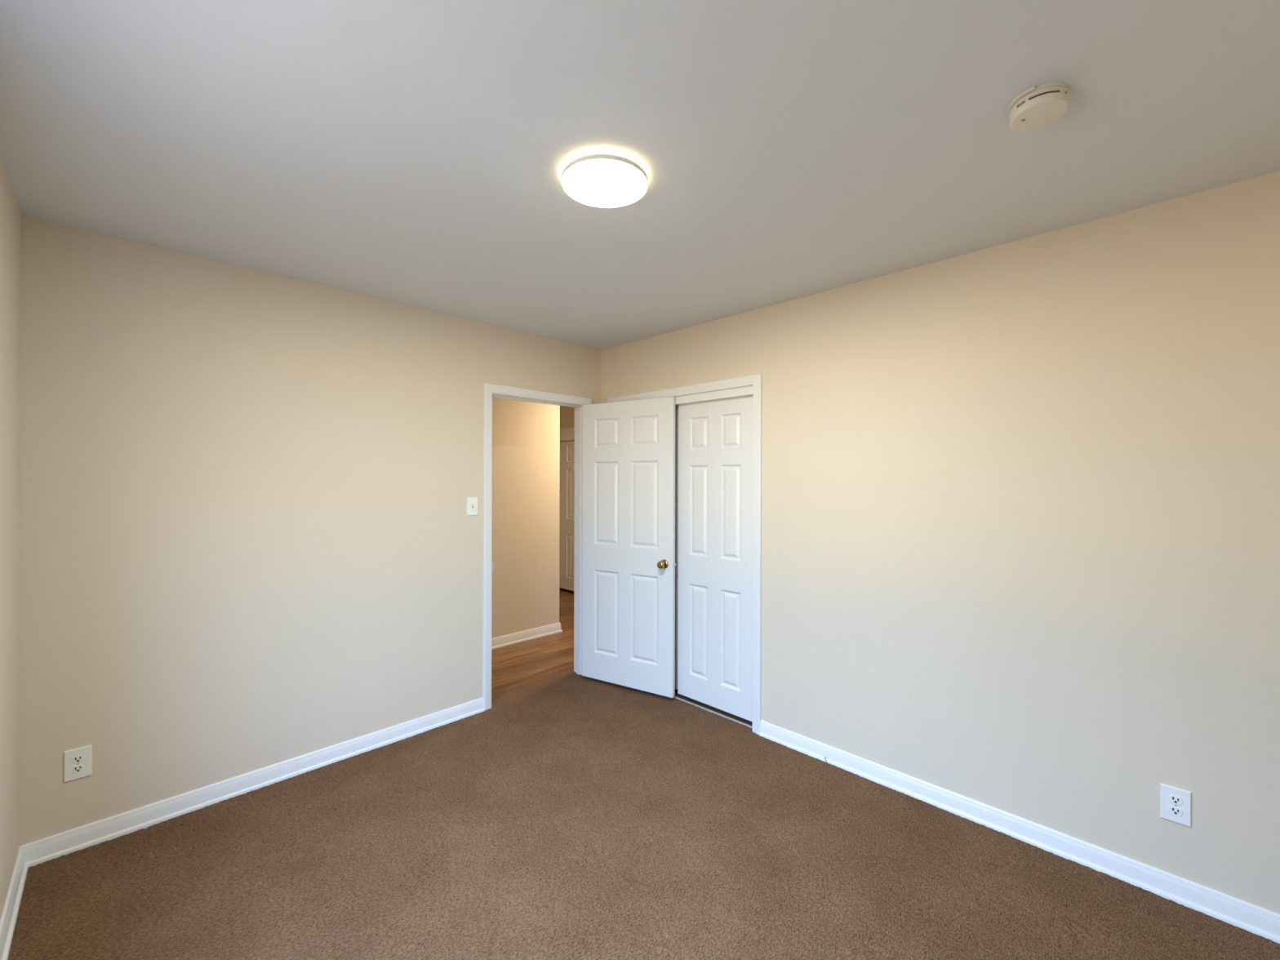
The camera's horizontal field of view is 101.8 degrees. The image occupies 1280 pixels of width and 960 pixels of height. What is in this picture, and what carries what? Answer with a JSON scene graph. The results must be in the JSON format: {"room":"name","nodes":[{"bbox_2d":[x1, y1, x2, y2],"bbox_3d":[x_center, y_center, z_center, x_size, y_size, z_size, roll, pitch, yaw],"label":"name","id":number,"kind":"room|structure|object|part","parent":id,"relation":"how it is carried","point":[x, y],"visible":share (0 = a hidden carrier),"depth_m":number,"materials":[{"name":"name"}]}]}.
{"room":"empty bedroom","nodes":[
{"label":"empty bedroom","id":0,"kind":"room"},
{"bbox_2d":[0,157,21,920],"bbox_3d":[-0.974,0.262,0.520,4.020,2.536,0.120,0,0,45],"label":"wall","id":1,"kind":"structure","parent":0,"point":[10,213],"depth_m":1.78,"materials":[{"name":"beige paint"}]},
{"bbox_2d":[0,845,28,959],"bbox_3d":[-0.969,1.449,0.614,3.900,0.103,0.022,0,0,45],"label":"baseboard","id":2,"kind":"structure","parent":1,"relation":"attached to","point":[11,910],"depth_m":1.75,"materials":[{"name":"white paint"}]},
{"bbox_2d":[20,214,600,845],"bbox_3d":[-0.889,0.265,3.542,0.120,2.546,4.528,0,0,45],"label":"wall","id":3,"kind":"structure","parent":0,"point":[249,542],"depth_m":2.42,"materials":[{"name":"beige paint"}]},
{"bbox_2d":[63,744,92,782],"bbox_3d":[-2.251,1.136,2.083,0.009,0.122,0.076,0,0,45],"label":"wall outlet","id":4,"kind":"object","parent":3,"relation":"attached to","point":[77,762],"visible":1,"depth_m":2.08,"materials":[{"name":"white plastic"}]},
{"bbox_2d":[71,754,84,763],"bbox_3d":[-2.249,1.116,2.081,0.003,0.027,0.034,0,0,45],"label":"receptacle","id":5,"kind":"object","parent":4,"relation":"attached to","point":[76,758],"depth_m":2.08,"materials":[{"name":"white plastic"}]},
{"bbox_2d":[71,764,84,773],"bbox_3d":[-2.249,1.155,2.081,0.003,0.027,0.034,0,0,45],"label":"receptacle","id":6,"kind":"object","parent":4,"relation":"attached to","point":[76,768],"depth_m":2.08,"materials":[{"name":"white plastic"}]},
{"bbox_2d":[22,697,484,867],"bbox_3d":[-1.677,1.445,2.652,0.022,0.103,1.918,0,0,45],"label":"baseboard","id":7,"kind":"structure","parent":3,"relation":"attached to","point":[41,851],"depth_m":2.41,"materials":[{"name":"white paint"}]},
{"bbox_2d":[466,497,477,515],"bbox_3d":[-1.053,0.166,3.279,0.018,0.116,0.071,0,0,45],"label":"light switch","id":8,"kind":"object","parent":3,"relation":"attached to","point":[472,502],"visible":1,"depth_m":3.28,"materials":[{"name":"white plastic"}]},
{"bbox_2d":[491,392,582,675],"bbox_3d":[-0.733,0.459,3.696,0.126,2.078,0.805,0,0,45],"label":"trim","id":9,"kind":"structure","parent":3,"relation":"attached to","point":[578,407],"depth_m":3.96,"materials":[{"name":"white paint"}]},
{"bbox_3d":[-0.971,0.563,3.392,0.037,0.060,0.008,0,0,33],"label":"strike plate","id":10,"kind":"part","parent":9,"relation":"part of","materials":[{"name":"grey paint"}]},
{"bbox_2d":[483,382,591,710],"bbox_3d":[-0.686,0.432,3.650,0.017,2.112,0.892,0,0,45],"label":"trim","id":11,"kind":"structure","parent":3,"relation":"attached to","point":[488,388],"depth_m":3.35,"materials":[{"name":"white paint"}]},
{"bbox_2d":[573,495,574,553],"bbox_3d":[-0.784,0.432,3.747,0.017,2.112,0.892,0,0,45],"label":"trim","id":12,"kind":"structure","parent":3,"relation":"attached to","point":[574,495],"depth_m":4.02,"materials":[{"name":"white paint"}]},
{"bbox_2d":[582,396,675,697],"bbox_3d":[-0.096,0.450,3.682,0.784,2.012,0.163,0,0,31],"label":"door","id":13,"kind":"structure","parent":3,"relation":"in","point":[628,564],"depth_m":3.65,"materials":[{"name":"white paint"}]},
{"bbox_3d":[0.144,0.566,3.473,0.052,0.052,0.057,0,0,31],"label":"knob","id":14,"kind":"part","parent":13,"relation":"part of","materials":[{"name":"gold metal"}]},
{"bbox_2d":[491,397,559,638],"bbox_3d":[-2.493,0.255,4.943,2.230,2.536,2.600,0,0,45],"label":"wall","id":15,"kind":"structure","parent":0,"point":[526,435],"depth_m":4.79,"materials":[{"name":"beige paint"}]},
{"bbox_2d":[491,622,562,649],"bbox_3d":[-2.480,1.443,4.944,2.252,0.111,2.622,0,0,45],"label":"baseboard","id":16,"kind":"structure","parent":15,"relation":"attached to","point":[519,637],"depth_m":4.79,"materials":[{"name":"white paint"}]},
{"bbox_2d":[560,405,574,429],"bbox_3d":[-0.415,0.264,6.347,3.400,2.546,0.120,0,0,45],"label":"wall","id":17,"kind":"structure","parent":0,"point":[566,414],"depth_m":6.80,"materials":[{"name":"beige paint"}]},
{"bbox_2d":[559,440,574,591],"bbox_3d":[-0.859,0.464,6.752,0.870,1.947,0.030,0,0,45],"label":"door","id":18,"kind":"structure","parent":17,"relation":"in","point":[566,491],"depth_m":6.83,"materials":[{"name":"white paint"}]},
{"bbox_3d":[-1.101,0.463,6.992,0.188,1.947,0.030,0,0,45],"label":"panel","id":19,"kind":"part","parent":18,"relation":"part of","materials":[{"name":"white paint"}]},
{"bbox_2d":[560,427,574,441],"bbox_3d":[-0.885,0.405,6.725,1.050,2.160,0.029,0,0,45],"label":"trim","id":20,"kind":"structure","parent":17,"relation":"attached to","point":[566,434],"depth_m":6.77,"materials":[{"name":"white paint"}]},
{"bbox_2d":[0,0,1279,350],"bbox_3d":[0.276,-1.054,1.859,4.140,0.100,3.778,0,0,45],"label":"ceiling","id":21,"kind":"structure","parent":0,"point":[412,153],"depth_m":1.49,"materials":[{"name":"white paint"}]},
{"bbox_2d":[561,153,648,207],"bbox_3d":[-0.116,-0.987,1.717,0.284,0.036,0.284,0,0,45],"label":"ceiling light","id":22,"kind":"object","parent":21,"relation":"in","point":[600,180],"visible":1,"depth_m":1.69,"materials":[{"name":"white"}]},
{"bbox_2d":[1008,82,1071,132],"bbox_3d":[1.050,-0.978,1.368,0.128,0.049,0.132,0,0,45],"label":"smoke detector","id":23,"kind":"object","parent":21,"relation":"attached to","point":[1037,108],"visible":1,"depth_m":1.34,"materials":[{"name":"beige plastic"}]},
{"bbox_2d":[1009,88,1070,116],"bbox_3d":[1.052,-0.978,1.370,0.126,0.008,0.124,0,0,45],"label":"vent","id":24,"kind":"object","parent":23,"relation":"attached to","point":[1032,96],"depth_m":1.33,"materials":[{"name":"beige plastic"}]},
{"bbox_2d":[7,587,1279,959],"bbox_3d":[-0.348,1.507,3.580,7.200,0.064,5.108,0,0,45],"label":"floor","id":25,"kind":"structure","parent":0,"point":[573,815],"depth_m":1.99,"materials":[{"name":"brown carpet"}]},
{"bbox_2d":[600,170,1279,914],"bbox_3d":[1.160,0.270,2.668,4.020,2.546,0.120,0,0,45],"label":"wall","id":26,"kind":"structure","parent":0,"point":[1020,499],"depth_m":2.10,"materials":[{"name":"beige paint"}]},
{"bbox_2d":[675,404,678,689],"bbox_3d":[0.094,0.454,3.785,0.602,1.992,0.034,0,0,45],"label":"door","id":27,"kind":"structure","parent":26,"relation":"in","point":[676,406],"depth_m":3.60,"materials":[{"name":"white paint"}]},
{"bbox_2d":[607,373,762,734],"bbox_3d":[0.229,0.436,3.495,1.338,2.110,0.017,0,0,45],"label":"trim","id":28,"kind":"structure","parent":26,"relation":"attached to","point":[756,380],"depth_m":3.04,"materials":[{"name":"white paint"}]},
{"bbox_2d":[673,696,751,728],"bbox_3d":[0.257,1.479,3.520,1.223,0.014,0.007,0,0,45],"label":"trim","id":29,"kind":"structure","parent":26,"relation":"attached to","point":[676,697],"depth_m":3.30,"materials":[{"name":"silver metal"}]},
{"bbox_2d":[674,385,753,404],"bbox_3d":[0.285,-0.539,3.542,1.223,0.059,0.113,0,0,45],"label":"trim","id":30,"kind":"structure","parent":26,"relation":"attached to","point":[744,390],"depth_m":3.27,"materials":[{"name":"white paint"}]},
{"bbox_2d":[677,394,753,721],"bbox_3d":[0.484,0.455,3.335,0.602,1.992,0.034,0,0,45],"label":"door","id":31,"kind":"structure","parent":26,"relation":"in","point":[715,615],"depth_m":3.31,"materials":[{"name":"white paint"}]},
{"bbox_2d":[759,720,1279,943],"bbox_3d":[1.574,1.453,2.155,2.464,0.103,0.022,0,0,45],"label":"baseboard","id":32,"kind":"structure","parent":26,"relation":"attached to","point":[1253,918],"depth_m":2.07,"materials":[{"name":"white paint"}]},
{"bbox_2d":[1160,782,1191,826],"bbox_3d":[1.898,1.152,1.843,0.076,0.122,0.009,0,0,45],"label":"wall outlet","id":33,"kind":"object","parent":26,"relation":"attached to","point":[1175,802],"visible":1,"depth_m":1.84,"materials":[{"name":"white plastic"}]},
{"bbox_2d":[1168,795,1182,804],"bbox_3d":[1.896,1.132,1.841,0.034,0.027,0.003,0,0,45],"label":"receptacle","id":34,"kind":"object","parent":33,"relation":"attached to","point":[1173,799],"depth_m":1.84,"materials":[{"name":"white plastic"}]},
{"bbox_2d":[1168,805,1182,816],"bbox_3d":[1.896,1.171,1.841,0.034,0.027,0.003,0,0,45],"label":"receptacle","id":35,"kind":"object","parent":33,"relation":"attached to","point":[1174,811],"depth_m":1.84,"materials":[{"name":"white plastic"}]}
]}

